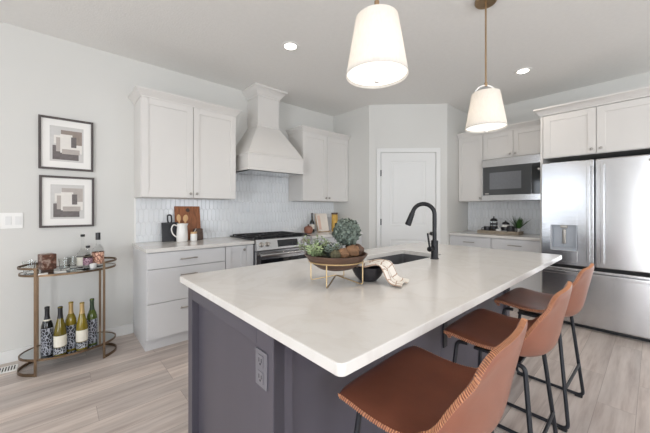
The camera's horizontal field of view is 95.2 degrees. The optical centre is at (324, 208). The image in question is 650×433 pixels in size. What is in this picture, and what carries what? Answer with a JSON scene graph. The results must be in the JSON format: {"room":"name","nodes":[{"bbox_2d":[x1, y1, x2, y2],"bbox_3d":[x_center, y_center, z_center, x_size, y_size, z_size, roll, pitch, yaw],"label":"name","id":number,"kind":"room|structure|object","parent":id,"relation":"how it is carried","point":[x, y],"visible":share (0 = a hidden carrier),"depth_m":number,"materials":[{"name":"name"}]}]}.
{"room":"kitchen","nodes":[
{"label":"kitchen","id":0,"kind":"room"},
{"bbox_2d":[0,21,333,351],"bbox_3d":[-1.935,-0.130,3.097,8.670,2.780,0.109,0,0,-42],"label":"wall","id":1,"kind":"structure","parent":0,"point":[42,74],"depth_m":2.82,"materials":[{"name":"paint"}]},
{"bbox_2d":[0,213,22,228],"bbox_3d":[-2.581,0.097,2.445,0.131,0.130,0.010,0,0,-42],"label":"light switch","id":2,"kind":"object","parent":1,"relation":"attached to","point":[7,220],"visible":1,"depth_m":2.44,"materials":[{"name":"white plastic"}]},
{"bbox_2d":[38,114,92,171],"bbox_3d":[-2.320,-0.579,2.670,0.374,0.462,0.022,0,0,-42],"label":"framed picture","id":3,"kind":"object","parent":1,"relation":"attached to","point":[63,143],"visible":1,"depth_m":2.66,"materials":[{"name":"white paper"}]},
{"bbox_2d":[50,125,83,162],"bbox_3d":[-2.321,-0.579,2.672,0.230,0.312,0.003,0,0,-42],"label":"print","id":4,"kind":"object","parent":3,"relation":"attached to","point":[66,141],"depth_m":2.67},
{"bbox_2d":[39,175,93,227],"bbox_3d":[-2.316,-0.064,2.674,0.375,0.456,0.022,0,0,-42],"label":"framed picture","id":5,"kind":"object","parent":1,"relation":"attached to","point":[64,201],"visible":1,"depth_m":2.67,"materials":[{"name":"white paper"}]},
{"bbox_2d":[50,184,83,218],"bbox_3d":[-2.317,-0.064,2.675,0.231,0.306,0.003,0,0,-42],"label":"print","id":6,"kind":"object","parent":5,"relation":"attached to","point":[66,200],"depth_m":2.67},
{"bbox_2d":[0,323,132,364],"bbox_3d":[-3.497,1.210,1.619,4.170,0.100,0.014,0,0,-42],"label":"baseboard","id":7,"kind":"structure","parent":1,"relation":"attached to","point":[12,355],"depth_m":2.48,"materials":[{"name":"paint"}]},
{"bbox_2d":[134,198,135,242],"bbox_3d":[-1.937,0.117,3.025,0.013,0.457,0.010,0,0,-42],"label":"trim","id":8,"kind":"structure","parent":1,"relation":"attached to","point":[134,198],"depth_m":3.02,"materials":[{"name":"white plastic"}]},
{"bbox_2d":[128,85,241,199],"bbox_3d":[-1.464,-0.620,3.193,1.044,1.017,0.390,0,0,-42],"label":"upper cabinet","id":9,"kind":"object","parent":1,"relation":"attached to","point":[185,147],"visible":1,"depth_m":3.01,"materials":[{"name":"paint"}]},
{"bbox_2d":[236,82,304,177],"bbox_3d":[-0.733,-0.978,3.772,0.804,1.077,0.510,0,0,-42],"label":"range hood","id":10,"kind":"object","parent":1,"relation":"attached to","point":[263,150],"visible":0.93,"depth_m":3.69,"materials":[{"name":"paint"}]},
{"bbox_2d":[286,125,350,201],"bbox_3d":[-0.083,-0.620,4.438,0.946,1.017,0.390,0,0,-42],"label":"upper cabinet","id":11,"kind":"object","parent":1,"relation":"attached to","point":[324,152],"visible":1,"depth_m":4.27,"materials":[{"name":"paint"}]},
{"bbox_2d":[0,0,649,116],"bbox_3d":[0.422,-1.570,0.481,8.670,0.100,7.150,0,0,-42],"label":"ceiling","id":12,"kind":"structure","parent":0,"point":[567,45],"depth_m":2.68,"materials":[{"name":"white paint"}]},
{"bbox_2d":[281,41,298,50],"bbox_3d":[-0.323,-1.516,2.771,0.168,0.006,0.168,0,0,-42],"label":"recessed light","id":13,"kind":"object","parent":12,"relation":"in","point":[288,45],"visible":1,"depth_m":2.77,"materials":[{"name":"white plastic"}]},
{"bbox_2d":[346,0,408,88],"bbox_3d":[0.228,-1.037,1.309,0.272,0.964,0.272,0,0,-42],"label":"pendant light","id":14,"kind":"object","parent":12,"relation":"hanging from","point":[377,58],"visible":1,"depth_m":1.22,"materials":[{"name":"white fabric"}]},
{"bbox_2d":[347,61,406,85],"bbox_3d":[0.228,-0.599,1.309,0.260,0.004,0.260,0,0,-42],"label":"diffuser","id":15,"kind":"object","parent":14,"relation":"attached to","point":[359,73],"depth_m":1.30,"materials":[{"name":"white plastic"}]},
{"bbox_2d":[465,0,507,132],"bbox_3d":[1.168,-1.037,2.155,0.272,0.964,0.272,0,0,-42],"label":"pendant light","id":16,"kind":"object","parent":12,"relation":"hanging from","point":[486,113],"visible":1,"depth_m":2.09,"materials":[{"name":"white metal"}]},
{"bbox_2d":[466,123,506,130],"bbox_3d":[1.168,-0.599,2.155,0.260,0.004,0.260,0,0,-42],"label":"diffuser","id":17,"kind":"object","parent":16,"relation":"attached to","point":[469,126],"depth_m":2.15,"materials":[{"name":"white plastic"}]},
{"bbox_2d":[514,67,531,74],"bbox_3d":[2.182,-1.516,3.271,0.168,0.006,0.168,0,0,-42],"label":"recessed light","id":18,"kind":"object","parent":12,"relation":"in","point":[527,69],"visible":1,"depth_m":3.27,"materials":[{"name":"white plastic"}]},
{"bbox_2d":[0,307,649,432],"bbox_3d":[0.422,1.310,0.481,8.670,0.100,7.150,0,0,-42],"label":"floor","id":19,"kind":"structure","parent":0,"point":[132,389],"depth_m":2.05,"materials":[{"name":"beige wood"}]},
{"bbox_2d":[0,364,18,373],"bbox_3d":[-2.508,1.257,2.310,0.165,0.007,0.120,0,0,-42],"label":"floor vent","id":20,"kind":"object","parent":19,"relation":"in","point":[14,367],"visible":0.91,"depth_m":2.33,"materials":[{"name":"white plastic"}]},
{"bbox_2d":[17,257,116,376],"bbox_3d":[-2.127,0.852,2.485,0.630,0.816,0.418,0,0,-42],"label":"bar cart","id":21,"kind":"object","parent":19,"relation":"on","point":[32,355],"visible":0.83,"depth_m":2.39,"materials":[{"name":"brown metal"}]},
{"bbox_2d":[22,260,35,273],"bbox_3d":[-2.311,0.454,2.319,0.080,0.092,0.080,0,0,-42],"label":"tumbler","id":22,"kind":"object","parent":21,"relation":"on","point":[30,263],"visible":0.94,"depth_m":2.30,"materials":[{"name":"clear glass"}]},
{"bbox_2d":[40,306,53,356],"bbox_3d":[-2.163,0.948,2.311,0.075,0.378,0.075,0,0,-42],"label":"wine bottle","id":23,"kind":"object","parent":21,"relation":"on","point":[47,328],"visible":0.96,"depth_m":2.29,"materials":[{"name":"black glass"}]},
{"bbox_2d":[38,253,56,272],"bbox_3d":[-2.214,0.429,2.366,0.090,0.142,0.090,0,0,28],"label":"decorative box","id":24,"kind":"object","parent":21,"relation":"on","point":[47,262],"visible":1,"depth_m":2.34,"materials":[{"name":"brown leather"}]},
{"bbox_2d":[53,306,66,355],"bbox_3d":[-2.080,0.951,2.332,0.079,0.371,0.079,0,0,-42],"label":"wine bottle","id":25,"kind":"object","parent":21,"relation":"on","point":[60,332],"visible":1,"depth_m":2.31,"materials":[{"name":"green glass"}]},
{"bbox_2d":[58,258,70,269],"bbox_3d":[-2.143,0.454,2.444,0.080,0.092,0.080,0,0,-42],"label":"tumbler","id":26,"kind":"object","parent":21,"relation":"on","point":[64,263],"visible":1,"depth_m":2.42,"materials":[{"name":"clear glass"}]},
{"bbox_2d":[20,263,114,274],"bbox_3d":[-2.127,0.504,2.485,0.602,0.008,0.402,0,0,-42],"label":"shelf","id":27,"kind":"object","parent":21,"relation":"attached to","point":[75,270],"depth_m":2.41,"materials":[{"name":"glass"}]},
{"bbox_2d":[20,332,114,358],"bbox_3d":[-2.127,1.141,2.485,0.602,0.008,0.402,0,0,-42],"label":"shelf","id":28,"kind":"object","parent":21,"relation":"attached to","point":[109,336],"depth_m":2.38,"materials":[{"name":"glass"}]},
{"bbox_2d":[65,301,76,350],"bbox_3d":[-2.069,0.946,2.416,0.075,0.382,0.075,0,0,-42],"label":"wine bottle","id":29,"kind":"object","parent":21,"relation":"on","point":[71,321],"visible":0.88,"depth_m":2.40,"materials":[{"name":"green glass"}]},
{"bbox_2d":[67,256,76,267],"bbox_3d":[-2.156,0.454,2.540,0.080,0.092,0.080,0,0,-42],"label":"tumbler","id":30,"kind":"object","parent":21,"relation":"on","point":[73,264],"visible":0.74,"depth_m":2.52,"materials":[{"name":"clear glass"}]},
{"bbox_2d":[77,234,85,267],"bbox_3d":[-2.080,0.359,2.548,0.082,0.282,0.082,0,0,-42],"label":"liquor bottle","id":31,"kind":"object","parent":21,"relation":"on","point":[82,252],"visible":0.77,"depth_m":2.52,"materials":[{"name":"clear glass"}]},
{"bbox_2d":[76,302,87,349],"bbox_3d":[-1.988,0.950,2.429,0.079,0.375,0.079,0,0,-42],"label":"wine bottle","id":32,"kind":"object","parent":21,"relation":"on","point":[82,325],"visible":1,"depth_m":2.40,"materials":[{"name":"green glass"}]},
{"bbox_2d":[83,245,92,268],"bbox_3d":[-2.004,0.405,2.509,0.068,0.190,0.068,0,0,-42],"label":"liquor bottle","id":33,"kind":"object","parent":21,"relation":"on","point":[87,259],"visible":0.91,"depth_m":2.49,"materials":[{"name":"clear glass"}]},
{"bbox_2d":[86,298,97,344],"bbox_3d":[-1.974,0.948,2.515,0.075,0.378,0.075,0,0,-42],"label":"wine bottle","id":34,"kind":"object","parent":21,"relation":"on","point":[92,319],"visible":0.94,"depth_m":2.49,"materials":[{"name":"green glass"}]},
{"bbox_2d":[89,263,96,268],"bbox_3d":[-1.946,0.480,2.493,0.052,0.040,0.052,0,0,-42],"label":"cup","id":35,"kind":"object","parent":21,"relation":"on","point":[92,265],"visible":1,"depth_m":2.48,"materials":[{"name":"white ceramic"}]},
{"bbox_2d":[92,232,103,266],"bbox_3d":[-1.984,0.353,2.594,0.088,0.294,0.088,0,0,-42],"label":"liquor bottle","id":36,"kind":"object","parent":21,"relation":"on","point":[98,251],"visible":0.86,"depth_m":2.57,"materials":[{"name":"clear glass"}]},
{"bbox_2d":[133,246,224,351],"bbox_3d":[-1.470,0.821,3.008,0.699,0.878,0.658,0,0,-42],"label":"base cabinet","id":37,"kind":"object","parent":19,"relation":"on","point":[160,301],"visible":0.68,"depth_m":2.71,"materials":[{"name":"paint"}]},
{"bbox_2d":[132,237,253,252],"bbox_3d":[-1.361,0.363,3.116,1.028,0.034,0.643,0,0,-42],"label":"countertop","id":38,"kind":"structure","parent":37,"relation":"on","point":[157,246],"depth_m":2.96,"materials":[{"name":"white stone"}]},
{"bbox_2d":[161,214,177,241],"bbox_3d":[-1.657,0.203,3.175,0.164,0.289,0.064,0,0,-42],"label":"cutting board","id":39,"kind":"object","parent":38,"relation":"on","point":[167,236],"visible":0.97,"depth_m":3.15,"materials":[{"name":"black stone"}]},
{"bbox_2d":[171,223,187,241],"bbox_3d":[-1.537,0.251,3.150,0.157,0.190,0.112,0,0,-14],"label":"pitcher","id":40,"kind":"object","parent":38,"relation":"on","point":[182,232],"visible":0.99,"depth_m":3.11,"materials":[{"name":"white ceramic"}]},
{"bbox_2d":[183,215,187,223],"bbox_3d":[-1.496,0.199,3.182,0.057,0.271,0.020,0,0,-42],"label":"wooden spoon","id":41,"kind":"object","parent":40,"relation":"in","point":[185,217],"visible":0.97,"depth_m":3.18,"materials":[{"name":"brown wood"}]},
{"bbox_2d":[174,206,200,239],"bbox_3d":[-1.538,0.160,3.332,0.270,0.377,0.079,0,0,-42],"label":"cutting board","id":42,"kind":"object","parent":38,"relation":"on","point":[193,212],"visible":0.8,"depth_m":3.34,"materials":[{"name":"brown wood"}]},
{"bbox_2d":[190,228,196,240],"bbox_3d":[-1.417,0.277,3.205,0.068,0.137,0.068,0,0,-42],"label":"storage jar","id":43,"kind":"object","parent":38,"relation":"on","point":[193,235],"visible":0.98,"depth_m":3.18,"materials":[{"name":"white ceramic"}]},
{"bbox_2d":[193,228,202,239],"bbox_3d":[-1.416,0.283,3.313,0.104,0.130,0.044,0,0,-42],"label":"napkin holder","id":44,"kind":"object","parent":38,"relation":"on","point":[199,231],"visible":0.73,"depth_m":3.31,"materials":[{"name":"brown wood"}]},
{"bbox_2d":[225,244,252,268],"bbox_3d":[-1.095,0.821,3.350,0.313,0.878,0.652,0,0,-42],"label":"base cabinet","id":45,"kind":"object","parent":19,"relation":"on","point":[237,256],"visible":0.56,"depth_m":3.13,"materials":[{"name":"paint"}]},
{"bbox_2d":[230,231,312,264],"bbox_3d":[-0.654,0.776,3.684,0.784,0.928,0.726,0,0,-42],"label":"stove","id":46,"kind":"object","parent":19,"relation":"on","point":[278,246],"visible":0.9,"depth_m":3.43,"materials":[{"name":"silver glass"}]},
{"bbox_2d":[230,233,309,240],"bbox_3d":[-0.686,0.338,3.721,0.784,0.015,0.628,0,0,-42],"label":"cooktop","id":47,"kind":"object","parent":46,"relation":"in","point":[250,236],"depth_m":3.55,"materials":[{"name":"black metal"}]},
{"bbox_2d":[312,235,361,249],"bbox_3d":[-0.016,0.821,4.318,1.006,0.878,0.658,0,0,-42],"label":"base cabinet","id":48,"kind":"object","parent":19,"relation":"on","point":[329,239],"visible":0.04,"depth_m":4.03,"materials":[{"name":"paint"}]},
{"bbox_2d":[296,230,362,238],"bbox_3d":[-0.022,0.363,4.322,1.009,0.034,0.643,0,0,-42],"label":"countertop","id":49,"kind":"structure","parent":48,"relation":"on","point":[324,234],"depth_m":4.01,"materials":[{"name":"white stone"}]},
{"bbox_2d":[304,224,312,233],"bbox_3d":[-0.234,0.281,4.190,0.128,0.130,0.128,0,0,-42],"label":"apple","id":50,"kind":"object","parent":49,"relation":"on","point":[308,229],"visible":0.97,"depth_m":4.14,"materials":[{"name":"red food"}]},
{"bbox_2d":[310,213,314,232],"bbox_3d":[-0.191,0.202,4.350,0.074,0.287,0.074,0,0,-42],"label":"oil bottle","id":51,"kind":"object","parent":49,"relation":"on","point":[312,224],"visible":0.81,"depth_m":4.33,"materials":[{"name":"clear glass"}]},
{"bbox_2d":[331,213,337,230],"bbox_3d":[0.149,0.202,4.616,0.100,0.288,0.100,0,0,-42],"label":"pasta jar","id":52,"kind":"object","parent":49,"relation":"on","point":[334,215],"visible":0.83,"depth_m":4.58,"materials":[{"name":"yellow glass"}]},
{"bbox_3d":[-0.038,0.208,4.465,0.209,0.274,0.124,0,0,-42],"label":"cookbook stand","id":53,"kind":"object","parent":49,"relation":"on","visible":0},
{"bbox_2d":[316,214,328,231],"bbox_3d":[-0.038,0.204,4.465,0.210,0.264,0.074,0,0,-42],"label":"cookbook","id":54,"kind":"object","parent":53,"relation":"on","point":[322,222],"visible":1,"depth_m":4.46,"materials":[{"name":"white paper"}]},
{"bbox_2d":[317,216,321,228],"bbox_3d":[-0.082,0.202,4.417,0.050,0.204,0.050,0,0,-42],"label":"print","id":55,"kind":"object","parent":54,"relation":"attached to","point":[319,219],"depth_m":4.42},
{"bbox_2d":[188,287,509,432],"bbox_3d":[0.408,0.819,2.003,2.293,0.882,0.820,0,0,-42],"label":"kitchen island","id":56,"kind":"object","parent":19,"relation":"on","point":[242,379],"visible":0.25,"depth_m":1.19,"materials":[{"name":"wood"}]},
{"bbox_2d":[258,354,262,384],"bbox_3d":[-0.214,0.530,0.983,0.002,0.092,0.034,0,0,-42],"label":"socket","id":57,"kind":"object","parent":56,"relation":"attached to","point":[260,356],"depth_m":0.98,"materials":[{"name":"grey plastic"}]},
{"bbox_2d":[256,347,267,390],"bbox_3d":[-0.211,0.530,0.985,0.005,0.120,0.072,0,0,-42],"label":"outlet plate","id":58,"kind":"object","parent":56,"relation":"attached to","point":[261,352],"depth_m":0.98,"materials":[{"name":"grey plastic"}]},
{"bbox_2d":[180,242,561,376],"bbox_3d":[0.515,0.362,1.885,2.356,0.032,1.183,0,0,-42],"label":"island countertop","id":59,"kind":"structure","parent":56,"relation":"on","point":[343,327],"depth_m":1.17,"materials":[{"name":"white stone"}]},
{"bbox_2d":[308,260,363,287],"bbox_3d":[0.051,0.289,1.385,0.260,0.105,0.260,0,0,-42],"label":"stand","id":60,"kind":"object","parent":59,"relation":"on","point":[326,265],"visible":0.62,"depth_m":1.34,"materials":[{"name":"gold metal"}]},
{"bbox_2d":[304,251,367,270],"bbox_3d":[0.051,0.244,1.385,0.294,0.075,0.294,0,0,-42],"label":"bowl","id":61,"kind":"object","parent":60,"relation":"on","point":[324,259],"visible":0.63,"depth_m":1.28,"materials":[{"name":"brown wood"}]},
{"bbox_2d":[295,235,340,256],"bbox_3d":[-0.036,0.168,1.355,0.196,0.113,0.176,0,0,-27],"label":"greenery sprig","id":62,"kind":"object","parent":61,"relation":"in","point":[317,251],"visible":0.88,"depth_m":1.35,"materials":[{"name":"green plant"}]},
{"bbox_2d":[318,241,342,256],"bbox_3d":[0.034,0.185,1.348,0.141,0.075,0.147,0,0,-17],"label":"greenery sprig","id":63,"kind":"object","parent":61,"relation":"on","point":[329,245],"visible":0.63,"depth_m":1.33,"materials":[{"name":"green plant"}]},
{"bbox_2d":[330,250,340,257],"bbox_3d":[0.045,0.200,1.301,0.060,0.044,0.044,0,0,-42],"label":"driftwood piece","id":64,"kind":"object","parent":61,"relation":"in","point":[335,253],"visible":0.88,"depth_m":1.28,"materials":[{"name":"green plant"}]},
{"bbox_2d":[338,248,349,257],"bbox_3d":[0.081,0.198,1.327,0.054,0.048,0.073,0,0,24],"label":"driftwood piece","id":65,"kind":"object","parent":61,"relation":"in","point":[344,252],"visible":0.81,"depth_m":1.31,"materials":[{"name":"brown plant"}]},
{"bbox_2d":[331,218,361,246],"bbox_3d":[0.100,0.126,1.417,0.141,0.171,0.142,0,0,-42],"label":"topiary ball","id":66,"kind":"object","parent":61,"relation":"on","point":[347,233],"visible":0.98,"depth_m":1.38,"materials":[{"name":"green plant"}]},
{"bbox_2d":[346,245,359,256],"bbox_3d":[0.126,0.192,1.355,0.086,0.057,0.054,0,0,-42],"label":"driftwood piece","id":67,"kind":"object","parent":61,"relation":"on","point":[354,250],"visible":0.81,"depth_m":1.34,"materials":[{"name":"brown plant"}]},
{"bbox_2d":[355,244,363,256],"bbox_3d":[0.154,0.196,1.409,0.065,0.064,0.058,0,0,-42],"label":"driftwood piece","id":68,"kind":"object","parent":61,"relation":"in","point":[361,248],"visible":0.57,"depth_m":1.39,"materials":[{"name":"brown wood"}]},
{"bbox_2d":[352,266,382,281],"bbox_3d":[0.208,0.310,1.439,0.160,0.071,0.160,0,0,-42],"label":"bowl","id":69,"kind":"object","parent":59,"relation":"on","point":[372,273],"visible":0.74,"depth_m":1.38,"materials":[{"name":"black ceramic"}]},
{"bbox_2d":[356,259,408,286],"bbox_3d":[0.269,0.298,1.413,0.254,0.092,0.167,0,0,33],"label":"dish towel","id":70,"kind":"object","parent":59,"relation":"on","point":[389,271],"visible":0.92,"depth_m":1.40,"materials":[{"name":"white fabric"}]},
{"bbox_2d":[368,254,428,263],"bbox_3d":[0.549,0.468,2.180,0.641,0.180,0.391,0,0,-42],"label":"sink","id":71,"kind":"object","parent":59,"relation":"in","point":[399,258],"visible":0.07,"depth_m":2.46,"materials":[{"name":"grey metal"}]},
{"bbox_2d":[405,202,438,259],"bbox_3d":[0.671,0.149,2.054,0.226,0.395,0.098,0,0,13],"label":"faucet","id":72,"kind":"object","parent":59,"relation":"on","point":[433,248],"visible":1,"depth_m":2.05,"materials":[{"name":"black metal"}]},
{"bbox_2d":[443,322,446,347],"bbox_3d":[0.805,0.594,1.631,0.044,0.432,0.307,0,0,-42],"label":"support bracket","id":73,"kind":"object","parent":56,"relation":"attached to","point":[445,323],"visible":0.2,"depth_m":1.73,"materials":[{"name":"black metal"}]},
{"bbox_2d":[338,318,527,432],"bbox_3d":[0.359,0.801,0.985,0.493,0.917,0.490,0,0,-45],"label":"bar stool","id":74,"kind":"object","parent":19,"relation":"on","point":[415,389],"visible":1,"depth_m":0.91,"materials":[{"name":"leather"}]},
{"bbox_2d":[450,235,539,307],"bbox_3d":[2.407,0.821,4.110,0.658,0.878,1.110,0,0,-42],"label":"base cabinet","id":75,"kind":"object","parent":19,"relation":"on","point":[532,282],"visible":0.16,"depth_m":3.74,"materials":[{"name":"paint"}]},
{"bbox_2d":[449,231,539,240],"bbox_3d":[2.412,0.363,4.115,0.643,0.034,1.111,0,0,-42],"label":"countertop","id":76,"kind":"structure","parent":75,"relation":"on","point":[533,237],"depth_m":3.89,"materials":[{"name":"white stone"}]},
{"bbox_2d":[477,229,523,234],"bbox_3d":[2.444,0.325,4.153,0.210,0.042,0.520,0,0,-42],"label":"serving tray","id":77,"kind":"object","parent":76,"relation":"on","point":[482,230],"visible":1,"depth_m":4.05,"materials":[{"name":"brown wood"}]},
{"bbox_2d":[490,216,497,230],"bbox_3d":[2.401,0.221,4.222,0.097,0.228,0.093,0,0,-42],"label":"press","id":78,"kind":"object","parent":77,"relation":"on","point":[493,222],"visible":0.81,"depth_m":4.19,"materials":[{"name":"clear glass"}]},
{"bbox_2d":[497,221,509,230],"bbox_3d":[2.508,0.248,4.141,0.117,0.174,0.145,0,0,-22],"label":"teapot","id":79,"kind":"object","parent":77,"relation":"on","point":[505,224],"visible":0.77,"depth_m":4.10,"materials":[{"name":"white ceramic"}]},
{"bbox_2d":[507,226,516,231],"bbox_3d":[2.522,0.285,4.010,0.112,0.100,0.092,0,0,14],"label":"mug","id":80,"kind":"object","parent":77,"relation":"on","point":[509,228],"visible":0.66,"depth_m":3.97,"materials":[{"name":"black ceramic"}]},
{"bbox_2d":[511,216,529,231],"bbox_3d":[2.619,0.212,4.022,0.240,0.246,0.265,0,0,-42],"label":"potted plant","id":81,"kind":"object","parent":77,"relation":"on","point":[518,224],"visible":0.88,"depth_m":4.00,"materials":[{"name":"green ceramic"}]},
{"bbox_2d":[444,281,571,432],"bbox_3d":[0.902,0.801,1.474,0.493,0.917,0.490,0,0,-44],"label":"bar stool","id":82,"kind":"object","parent":19,"relation":"on","point":[485,329],"visible":0.86,"depth_m":1.39,"materials":[{"name":"leather"}]},
{"bbox_2d":[494,263,593,432],"bbox_3d":[1.434,0.801,1.952,0.493,0.917,0.490,0,0,-41],"label":"bar stool","id":83,"kind":"object","parent":19,"relation":"on","point":[531,303],"visible":0.77,"depth_m":1.86,"materials":[{"name":"leather"}]},
{"bbox_2d":[533,86,649,292],"bbox_3d":[3.044,0.057,3.316,0.775,2.406,1.033,0,0,-42],"label":"tall cabinet","id":84,"kind":"object","parent":19,"relation":"on","point":[617,124],"visible":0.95,"depth_m":3.08,"materials":[{"name":"paint"}]},
{"bbox_2d":[541,154,649,341],"bbox_3d":[3.023,0.376,3.263,0.820,1.768,0.913,0,0,-42],"label":"refrigerator","id":85,"kind":"object","parent":19,"relation":"on","point":[597,212],"visible":0.9,"depth_m":2.96,"materials":[{"name":"silver metal"}]},
{"bbox_2d":[333,104,466,249],"bbox_3d":[1.209,-0.130,4.825,1.486,2.780,1.548,0,0,-42],"label":"wall","id":86,"kind":"structure","parent":0,"point":[370,128],"depth_m":4.34,"materials":[{"name":"paint"}]},
{"bbox_2d":[380,153,434,246],"bbox_3d":[1.197,0.220,4.272,0.789,2.060,0.079,0,0,3],"label":"door","id":87,"kind":"structure","parent":86,"relation":"in","point":[407,179],"depth_m":4.30,"materials":[{"name":"paint"}]},
{"bbox_2d":[376,148,439,247],"bbox_3d":[1.205,0.190,4.300,0.912,2.140,0.022,0,0,3],"label":"trim","id":88,"kind":"structure","parent":86,"relation":"attached to","point":[379,151],"depth_m":4.30,"materials":[{"name":"paint"}]},
{"bbox_2d":[467,72,649,233],"bbox_3d":[3.602,-0.130,3.345,0.109,2.780,6.950,0,0,-42],"label":"wall","id":89,"kind":"structure","parent":0,"point":[522,111],"depth_m":4.12,"materials":[{"name":"paint"}]},
{"bbox_2d":[457,132,488,201],"bbox_3d":[2.252,-0.620,4.482,0.390,1.017,0.350,0,0,-42],"label":"upper cabinet","id":90,"kind":"object","parent":89,"relation":"attached to","point":[470,144],"visible":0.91,"depth_m":4.39,"materials":[{"name":"paint"}]},
{"bbox_2d":[483,119,539,159],"bbox_3d":[2.624,-0.912,4.070,0.390,0.434,0.756,0,0,-42],"label":"upper cabinet","id":91,"kind":"object","parent":89,"relation":"attached to","point":[521,138],"visible":0.75,"depth_m":3.96,"materials":[{"name":"paint"}]},
{"bbox_2d":[482,154,539,200],"bbox_3d":[2.621,-0.401,4.065,0.396,0.574,0.747,0,0,-42],"label":"microwave","id":92,"kind":"object","parent":91,"relation":"attached to","point":[517,178],"visible":0.74,"depth_m":3.94,"materials":[{"name":"silver metal"}]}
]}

